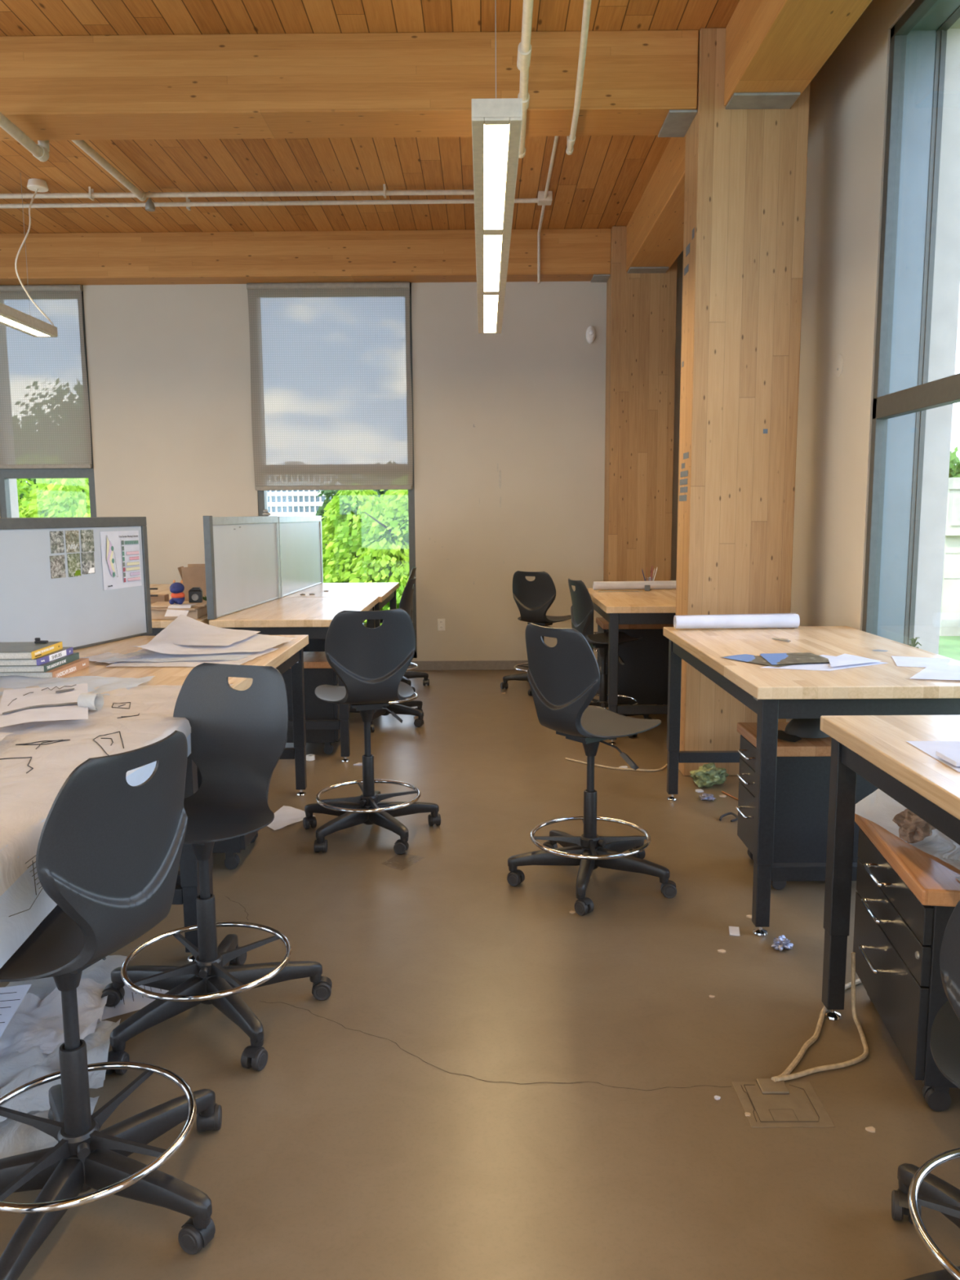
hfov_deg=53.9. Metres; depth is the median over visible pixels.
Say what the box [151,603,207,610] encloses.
cardboard sheet
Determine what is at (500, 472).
wall
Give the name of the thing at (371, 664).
chair
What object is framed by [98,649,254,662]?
paper sheet
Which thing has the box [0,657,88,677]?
book
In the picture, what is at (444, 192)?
ceiling pipe
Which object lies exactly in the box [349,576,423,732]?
chair
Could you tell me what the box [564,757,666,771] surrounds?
cable
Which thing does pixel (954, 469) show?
tree
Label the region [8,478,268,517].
wall
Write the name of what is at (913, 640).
plant
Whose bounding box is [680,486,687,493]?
tape strip
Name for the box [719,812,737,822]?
strap
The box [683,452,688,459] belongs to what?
tape strip
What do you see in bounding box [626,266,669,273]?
bracket
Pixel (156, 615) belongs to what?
cardboard box
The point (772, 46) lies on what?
timber beam
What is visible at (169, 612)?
paper sheet
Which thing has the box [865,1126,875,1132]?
scrap
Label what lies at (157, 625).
work table
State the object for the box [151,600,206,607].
cardboard sheet
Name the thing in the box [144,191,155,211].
clamp
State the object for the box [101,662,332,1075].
chair
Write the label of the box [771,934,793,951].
wrapper
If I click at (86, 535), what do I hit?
print
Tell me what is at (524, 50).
ceiling pipe
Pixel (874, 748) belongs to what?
work table
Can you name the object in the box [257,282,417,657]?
window
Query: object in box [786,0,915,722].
wall
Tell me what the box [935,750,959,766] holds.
sheet
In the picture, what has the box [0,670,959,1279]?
floor
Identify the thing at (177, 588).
plush toy
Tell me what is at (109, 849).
chair
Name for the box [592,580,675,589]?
paper roll
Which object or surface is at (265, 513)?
ornament
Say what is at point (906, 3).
trim
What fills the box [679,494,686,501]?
tape strip
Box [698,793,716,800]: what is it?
wrapper
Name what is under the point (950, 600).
concrete building
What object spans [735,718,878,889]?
drawer pedestal
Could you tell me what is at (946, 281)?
window
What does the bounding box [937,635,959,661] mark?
ground
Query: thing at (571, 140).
ceiling pipe
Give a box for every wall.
[0,250,683,661]
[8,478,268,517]
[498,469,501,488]
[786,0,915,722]
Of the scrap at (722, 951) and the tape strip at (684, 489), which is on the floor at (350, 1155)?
the scrap at (722, 951)
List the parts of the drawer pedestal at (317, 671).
drawer, drawer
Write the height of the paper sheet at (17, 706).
0.014 m
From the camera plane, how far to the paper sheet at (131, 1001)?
2.97 m
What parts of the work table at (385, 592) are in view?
leg, leg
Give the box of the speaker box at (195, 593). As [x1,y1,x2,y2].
[188,586,203,602]
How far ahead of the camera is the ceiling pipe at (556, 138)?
7.73 m
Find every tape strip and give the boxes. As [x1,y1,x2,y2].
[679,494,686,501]
[680,470,688,477]
[680,478,687,484]
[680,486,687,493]
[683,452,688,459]
[684,263,688,275]
[685,243,689,257]
[692,227,694,239]
[763,428,768,433]
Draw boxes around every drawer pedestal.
[212,791,269,869]
[281,651,350,754]
[302,622,366,651]
[593,617,673,704]
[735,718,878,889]
[853,813,959,1111]
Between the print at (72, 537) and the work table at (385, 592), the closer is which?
the print at (72, 537)
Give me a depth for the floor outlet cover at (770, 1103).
2.44 m
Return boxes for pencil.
[721,791,737,799]
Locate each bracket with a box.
[591,274,610,282]
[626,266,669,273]
[657,109,697,137]
[725,92,799,109]
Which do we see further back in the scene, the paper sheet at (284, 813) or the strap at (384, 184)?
the strap at (384, 184)
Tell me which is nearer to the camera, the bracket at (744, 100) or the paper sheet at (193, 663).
the paper sheet at (193, 663)
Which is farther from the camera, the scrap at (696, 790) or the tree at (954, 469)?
the tree at (954, 469)
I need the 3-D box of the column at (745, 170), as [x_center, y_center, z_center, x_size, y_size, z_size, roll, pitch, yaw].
[1.461,-1.231,5.377,0.585,4.030,0.333,0,8,0]
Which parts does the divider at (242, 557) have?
post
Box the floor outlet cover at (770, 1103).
[732,1078,835,1127]
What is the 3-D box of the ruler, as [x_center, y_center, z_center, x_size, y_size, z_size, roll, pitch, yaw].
[1.070,-0.369,7.182,0.340,0.003,0.028,-1,8,-6]
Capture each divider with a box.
[0,516,152,649]
[203,515,280,619]
[278,515,323,597]
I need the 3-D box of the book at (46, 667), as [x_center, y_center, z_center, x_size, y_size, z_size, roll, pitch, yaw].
[-1.858,0.092,3.866,0.301,0.028,0.345,-1,8,-2]
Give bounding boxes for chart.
[100,530,142,590]
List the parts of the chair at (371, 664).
leg, knob, seat, backrest, leg, adjust lever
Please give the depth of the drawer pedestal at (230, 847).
4.04 m
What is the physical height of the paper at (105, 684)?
0.022 m
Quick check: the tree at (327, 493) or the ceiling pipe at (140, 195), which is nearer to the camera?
the ceiling pipe at (140, 195)
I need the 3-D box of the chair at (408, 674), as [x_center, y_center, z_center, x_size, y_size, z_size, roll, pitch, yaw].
[-0.795,-0.108,8.267,0.695,1.058,0.697,-1,8,-4]
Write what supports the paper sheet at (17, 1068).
on the paper sheet at (16, 1138)
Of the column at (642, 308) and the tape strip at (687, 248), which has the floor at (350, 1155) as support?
the column at (642, 308)
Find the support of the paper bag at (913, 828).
on the drawer pedestal at (907, 896)
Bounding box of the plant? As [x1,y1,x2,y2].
[908,637,921,648]
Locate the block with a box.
[644,585,650,591]
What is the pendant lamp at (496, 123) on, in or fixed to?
hanging from the ceiling
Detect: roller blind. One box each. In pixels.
[0,284,92,468]
[246,281,413,490]
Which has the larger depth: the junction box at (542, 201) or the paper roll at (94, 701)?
the junction box at (542, 201)
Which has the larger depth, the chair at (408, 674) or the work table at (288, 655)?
the chair at (408, 674)
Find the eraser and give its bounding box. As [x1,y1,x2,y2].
[34,637,48,643]
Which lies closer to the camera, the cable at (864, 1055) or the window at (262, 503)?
the cable at (864, 1055)
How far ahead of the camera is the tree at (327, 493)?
65.69 m
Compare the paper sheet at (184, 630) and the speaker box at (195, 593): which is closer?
the paper sheet at (184, 630)
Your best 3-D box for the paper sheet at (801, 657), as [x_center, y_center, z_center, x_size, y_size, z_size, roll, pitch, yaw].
[1.264,0.074,3.839,0.291,0.002,0.283,-1,8,-7]
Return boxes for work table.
[62,635,308,893]
[141,583,210,635]
[172,755,199,962]
[208,596,378,762]
[283,582,399,627]
[586,587,675,745]
[662,626,959,936]
[820,715,959,1021]
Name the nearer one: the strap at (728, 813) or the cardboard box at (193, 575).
the strap at (728, 813)
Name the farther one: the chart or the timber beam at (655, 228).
the timber beam at (655, 228)
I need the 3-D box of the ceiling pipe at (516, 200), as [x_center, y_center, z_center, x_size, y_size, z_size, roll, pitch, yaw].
[-3.357,-3.468,7.544,7.635,0.034,0.034,0,8,1]
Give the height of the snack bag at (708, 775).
0.124 m
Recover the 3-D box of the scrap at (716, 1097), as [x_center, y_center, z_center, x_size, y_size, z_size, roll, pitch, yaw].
[0.619,1.195,2.469,0.014,0.004,0.012,6,10,40]
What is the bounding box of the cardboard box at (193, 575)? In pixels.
[177,564,206,600]
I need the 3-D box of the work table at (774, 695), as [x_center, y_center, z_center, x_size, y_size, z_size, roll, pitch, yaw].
[1.446,0.499,4.173,0.965,0.921,1.730,0,8,0]
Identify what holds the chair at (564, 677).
on the floor at (350, 1155)
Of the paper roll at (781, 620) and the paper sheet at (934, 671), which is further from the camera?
the paper roll at (781, 620)
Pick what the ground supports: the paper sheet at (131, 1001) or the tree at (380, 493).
the tree at (380, 493)
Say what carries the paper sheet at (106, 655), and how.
on the work table at (288, 655)
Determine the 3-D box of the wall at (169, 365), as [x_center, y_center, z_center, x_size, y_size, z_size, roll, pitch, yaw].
[-2.452,-1.698,9.044,9.430,4.030,0.120,0,8,0]
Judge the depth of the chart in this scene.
4.91 m
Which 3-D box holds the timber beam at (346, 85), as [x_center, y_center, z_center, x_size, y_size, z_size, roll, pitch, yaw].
[-3.021,-3.013,5.187,8.345,0.390,0.360,0,8,0]
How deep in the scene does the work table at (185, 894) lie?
3.20 m
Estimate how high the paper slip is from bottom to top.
0.003 m
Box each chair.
[0,730,222,1279]
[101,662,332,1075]
[302,608,440,854]
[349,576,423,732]
[380,566,429,692]
[500,570,571,696]
[506,622,676,915]
[568,577,652,737]
[891,900,959,1279]
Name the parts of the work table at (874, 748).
leg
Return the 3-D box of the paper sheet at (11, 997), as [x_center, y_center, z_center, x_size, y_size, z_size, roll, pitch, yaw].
[-1.451,1.061,2.630,0.321,0.054,0.258,-2,8,-12]
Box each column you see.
[603,226,677,581]
[675,27,810,775]
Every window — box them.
[0,284,96,517]
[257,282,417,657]
[862,0,959,644]
[913,17,959,654]
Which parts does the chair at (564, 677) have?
backrest, seat, knob, adjust lever, leg, leg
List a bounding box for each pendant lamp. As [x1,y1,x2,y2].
[0,173,57,337]
[471,0,522,333]
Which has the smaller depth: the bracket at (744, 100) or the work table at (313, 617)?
the bracket at (744, 100)
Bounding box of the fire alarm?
[586,325,595,343]
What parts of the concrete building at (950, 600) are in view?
parapet frame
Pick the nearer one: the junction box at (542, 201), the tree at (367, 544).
the junction box at (542, 201)
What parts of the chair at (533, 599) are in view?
backrest, seat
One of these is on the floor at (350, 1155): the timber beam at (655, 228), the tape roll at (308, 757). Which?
the tape roll at (308, 757)
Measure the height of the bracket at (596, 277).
0.014 m
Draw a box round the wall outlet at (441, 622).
[437,618,444,631]
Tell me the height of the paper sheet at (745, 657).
0.001 m
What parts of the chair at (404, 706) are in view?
leg, backrest, leg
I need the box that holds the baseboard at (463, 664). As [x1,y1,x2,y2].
[407,660,597,670]
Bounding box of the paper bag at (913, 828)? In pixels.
[892,808,935,843]
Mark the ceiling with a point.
(604, 180)
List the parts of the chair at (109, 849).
leg, knob, seat, backrest, leg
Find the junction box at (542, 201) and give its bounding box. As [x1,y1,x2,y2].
[537,191,552,205]
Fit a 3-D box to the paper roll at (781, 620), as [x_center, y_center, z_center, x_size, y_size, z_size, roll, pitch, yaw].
[1.315,-0.095,4.849,0.635,0.075,0.075,-1,8,-3]
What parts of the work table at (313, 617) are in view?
leg, leg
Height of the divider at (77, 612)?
0.636 m
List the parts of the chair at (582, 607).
backrest, seat, adjust lever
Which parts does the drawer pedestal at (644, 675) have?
drawer, drawer, drawer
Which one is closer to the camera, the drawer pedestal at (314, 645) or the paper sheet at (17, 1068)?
the paper sheet at (17, 1068)
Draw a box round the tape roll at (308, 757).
[306,754,315,760]
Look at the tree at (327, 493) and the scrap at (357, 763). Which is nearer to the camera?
the scrap at (357, 763)
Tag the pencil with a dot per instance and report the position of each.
(722, 791)
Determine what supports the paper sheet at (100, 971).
on the floor at (350, 1155)
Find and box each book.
[0,641,62,659]
[0,647,73,666]
[0,652,79,672]
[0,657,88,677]
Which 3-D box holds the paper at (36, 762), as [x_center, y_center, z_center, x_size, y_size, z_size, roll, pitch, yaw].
[-1.475,0.359,2.476,1.122,0.103,2.200,0,8,0]
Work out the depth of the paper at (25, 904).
1.90 m
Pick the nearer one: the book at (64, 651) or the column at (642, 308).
the book at (64, 651)
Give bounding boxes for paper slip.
[728,925,739,936]
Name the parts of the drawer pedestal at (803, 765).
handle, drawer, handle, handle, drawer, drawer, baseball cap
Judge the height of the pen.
0.013 m
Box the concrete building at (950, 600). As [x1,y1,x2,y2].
[939,477,959,635]
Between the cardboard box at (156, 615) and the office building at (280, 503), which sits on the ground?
the office building at (280, 503)
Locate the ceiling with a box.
[0,0,739,233]
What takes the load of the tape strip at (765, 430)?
attached to the column at (745, 170)
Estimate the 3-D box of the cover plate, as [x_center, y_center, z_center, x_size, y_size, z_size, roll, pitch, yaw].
[1.941,-1.487,5.120,0.010,0.124,0.123,0,8,0]
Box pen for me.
[772,637,791,641]
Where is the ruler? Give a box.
[600,591,643,591]
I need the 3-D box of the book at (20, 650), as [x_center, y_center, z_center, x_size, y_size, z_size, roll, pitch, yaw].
[-1.899,0.043,3.809,0.311,0.030,0.300,-1,8,-3]
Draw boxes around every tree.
[16,478,90,517]
[17,478,88,499]
[315,489,355,538]
[321,489,409,625]
[350,489,400,558]
[948,445,959,477]
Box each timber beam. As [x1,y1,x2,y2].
[0,30,698,140]
[0,228,610,284]
[626,134,685,271]
[724,0,872,106]
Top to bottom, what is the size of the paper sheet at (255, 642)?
0.051 m
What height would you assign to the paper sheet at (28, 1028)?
0.051 m
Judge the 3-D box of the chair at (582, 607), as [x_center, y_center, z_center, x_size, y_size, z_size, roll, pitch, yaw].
[0.904,0.096,6.660,0.662,1.058,0.696,-2,8,-14]
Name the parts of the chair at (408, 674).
leg, backrest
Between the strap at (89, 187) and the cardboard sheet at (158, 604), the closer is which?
the cardboard sheet at (158, 604)
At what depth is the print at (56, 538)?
4.43 m
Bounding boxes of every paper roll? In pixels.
[77,693,103,710]
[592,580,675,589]
[673,613,799,628]
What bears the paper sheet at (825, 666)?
on the work table at (774, 695)
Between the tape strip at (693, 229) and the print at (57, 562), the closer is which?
the print at (57, 562)
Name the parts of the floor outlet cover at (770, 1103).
cable door, box lid, finger plate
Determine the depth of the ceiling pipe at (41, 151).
5.22 m
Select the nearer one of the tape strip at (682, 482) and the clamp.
the tape strip at (682, 482)
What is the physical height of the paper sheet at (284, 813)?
0.011 m
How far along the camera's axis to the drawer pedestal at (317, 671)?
5.96 m
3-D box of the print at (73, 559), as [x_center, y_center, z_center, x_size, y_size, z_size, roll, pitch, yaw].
[-1.955,-0.361,4.554,0.002,0.111,0.091,2,8,14]
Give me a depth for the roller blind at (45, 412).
8.87 m
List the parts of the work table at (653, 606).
leg, leg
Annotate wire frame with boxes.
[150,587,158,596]
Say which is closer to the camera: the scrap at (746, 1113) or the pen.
the scrap at (746, 1113)
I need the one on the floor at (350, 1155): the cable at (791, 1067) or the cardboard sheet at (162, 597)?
the cable at (791, 1067)
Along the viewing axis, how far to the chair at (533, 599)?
7.96 m
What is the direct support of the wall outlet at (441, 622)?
attached to the wall at (169, 365)
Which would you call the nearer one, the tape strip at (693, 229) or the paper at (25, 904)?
the paper at (25, 904)
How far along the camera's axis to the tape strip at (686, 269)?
5.33 m
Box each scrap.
[353,762,362,765]
[695,789,703,792]
[714,1095,720,1100]
[717,949,725,953]
[744,1111,751,1116]
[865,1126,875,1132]
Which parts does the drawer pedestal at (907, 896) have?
handle, handle, handle, drawer, drawer, drawer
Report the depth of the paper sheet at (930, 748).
2.40 m
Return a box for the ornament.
[262,509,270,515]
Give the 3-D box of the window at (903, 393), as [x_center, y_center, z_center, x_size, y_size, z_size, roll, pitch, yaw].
[2.071,-0.840,2.886,0.260,3.630,3.660,0,8,0]
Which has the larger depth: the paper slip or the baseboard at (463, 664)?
the baseboard at (463, 664)
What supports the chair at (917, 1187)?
on the floor at (350, 1155)
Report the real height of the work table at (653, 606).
0.920 m
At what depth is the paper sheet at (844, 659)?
3.75 m
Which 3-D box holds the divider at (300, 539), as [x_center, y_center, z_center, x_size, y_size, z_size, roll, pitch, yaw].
[-1.495,-0.729,7.914,0.037,0.613,1.531,0,8,2]
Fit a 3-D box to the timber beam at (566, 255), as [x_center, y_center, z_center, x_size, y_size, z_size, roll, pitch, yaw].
[-3.004,-3.472,8.611,8.350,0.390,0.270,0,8,0]
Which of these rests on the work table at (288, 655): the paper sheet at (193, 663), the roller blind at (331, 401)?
the paper sheet at (193, 663)
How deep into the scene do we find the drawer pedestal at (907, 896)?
2.48 m
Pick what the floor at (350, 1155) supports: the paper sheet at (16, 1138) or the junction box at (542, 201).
the paper sheet at (16, 1138)
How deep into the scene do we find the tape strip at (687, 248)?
5.28 m
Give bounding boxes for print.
[49,530,64,553]
[49,555,66,578]
[65,530,79,552]
[66,553,80,577]
[80,529,94,551]
[80,551,95,574]
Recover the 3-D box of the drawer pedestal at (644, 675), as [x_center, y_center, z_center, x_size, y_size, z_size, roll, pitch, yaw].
[1.177,0.196,7.271,0.598,0.699,0.430,0,8,0]
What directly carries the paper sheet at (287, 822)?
on the floor at (350, 1155)
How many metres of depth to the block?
7.23 m
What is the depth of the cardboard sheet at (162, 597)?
6.30 m
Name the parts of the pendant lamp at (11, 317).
power cord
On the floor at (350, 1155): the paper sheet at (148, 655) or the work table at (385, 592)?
the work table at (385, 592)
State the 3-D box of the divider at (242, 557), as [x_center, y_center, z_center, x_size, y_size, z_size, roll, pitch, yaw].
[-1.581,-0.531,6.408,0.042,0.623,1.473,0,8,4]
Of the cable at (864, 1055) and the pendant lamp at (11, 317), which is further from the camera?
the pendant lamp at (11, 317)
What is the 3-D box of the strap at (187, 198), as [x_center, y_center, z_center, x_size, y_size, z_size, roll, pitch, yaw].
[-2.334,-3.490,7.562,0.016,0.085,0.060,0,8,0]
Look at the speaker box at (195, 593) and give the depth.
5.96 m
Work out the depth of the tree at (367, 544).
23.64 m
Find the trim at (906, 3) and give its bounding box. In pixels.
[857,0,914,630]
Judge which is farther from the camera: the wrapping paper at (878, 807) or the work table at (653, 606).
the work table at (653, 606)
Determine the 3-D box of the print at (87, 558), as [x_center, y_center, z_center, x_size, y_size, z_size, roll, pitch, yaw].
[-1.929,-0.379,4.654,0.002,0.107,0.097,2,8,14]
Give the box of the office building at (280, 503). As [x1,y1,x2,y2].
[267,489,331,517]
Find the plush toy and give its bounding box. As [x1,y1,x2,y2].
[168,579,184,604]
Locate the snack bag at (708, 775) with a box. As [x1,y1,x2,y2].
[689,762,728,787]
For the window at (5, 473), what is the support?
in the wall at (169, 365)
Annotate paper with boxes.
[0,675,155,695]
[0,684,232,896]
[0,720,191,968]
[854,788,959,870]
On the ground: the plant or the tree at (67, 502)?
the tree at (67, 502)
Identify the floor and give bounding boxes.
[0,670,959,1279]
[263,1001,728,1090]
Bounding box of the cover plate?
[834,353,843,377]
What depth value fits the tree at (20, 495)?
31.98 m
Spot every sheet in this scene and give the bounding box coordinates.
[0,683,88,727]
[0,732,13,741]
[0,977,107,1057]
[0,984,31,1037]
[0,1018,120,1122]
[0,1096,98,1159]
[5,955,126,1019]
[80,652,140,663]
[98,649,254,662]
[101,984,168,1020]
[106,648,278,666]
[133,634,296,654]
[146,613,259,645]
[150,594,168,603]
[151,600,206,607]
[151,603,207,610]
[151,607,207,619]
[164,603,197,616]
[266,813,315,830]
[270,805,305,824]
[722,653,795,666]
[759,652,829,664]
[761,654,887,671]
[827,653,879,666]
[891,656,951,667]
[906,741,959,772]
[910,662,959,679]
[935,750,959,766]
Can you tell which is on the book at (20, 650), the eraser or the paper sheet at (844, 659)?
the eraser
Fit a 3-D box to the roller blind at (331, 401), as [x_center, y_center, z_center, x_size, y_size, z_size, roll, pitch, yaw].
[-1.395,-2.363,8.855,1.515,1.894,0.060,0,8,0]
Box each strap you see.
[88,186,93,200]
[186,197,190,210]
[382,183,386,198]
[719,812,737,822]
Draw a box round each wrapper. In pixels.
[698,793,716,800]
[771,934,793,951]
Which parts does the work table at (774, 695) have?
leg, leg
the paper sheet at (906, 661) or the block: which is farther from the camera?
the block
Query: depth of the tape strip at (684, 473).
5.40 m
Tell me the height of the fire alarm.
0.161 m
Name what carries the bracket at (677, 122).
attached to the timber beam at (346, 85)
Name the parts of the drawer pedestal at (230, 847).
drawer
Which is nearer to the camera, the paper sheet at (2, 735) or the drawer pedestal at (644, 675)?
the paper sheet at (2, 735)
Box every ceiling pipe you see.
[0,111,49,161]
[0,189,474,198]
[0,198,537,208]
[71,140,146,201]
[516,0,533,158]
[537,136,558,283]
[565,0,591,155]
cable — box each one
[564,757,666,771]
[771,977,861,1081]
[776,951,868,1081]
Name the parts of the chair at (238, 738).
leg, knob, seat, backrest, leg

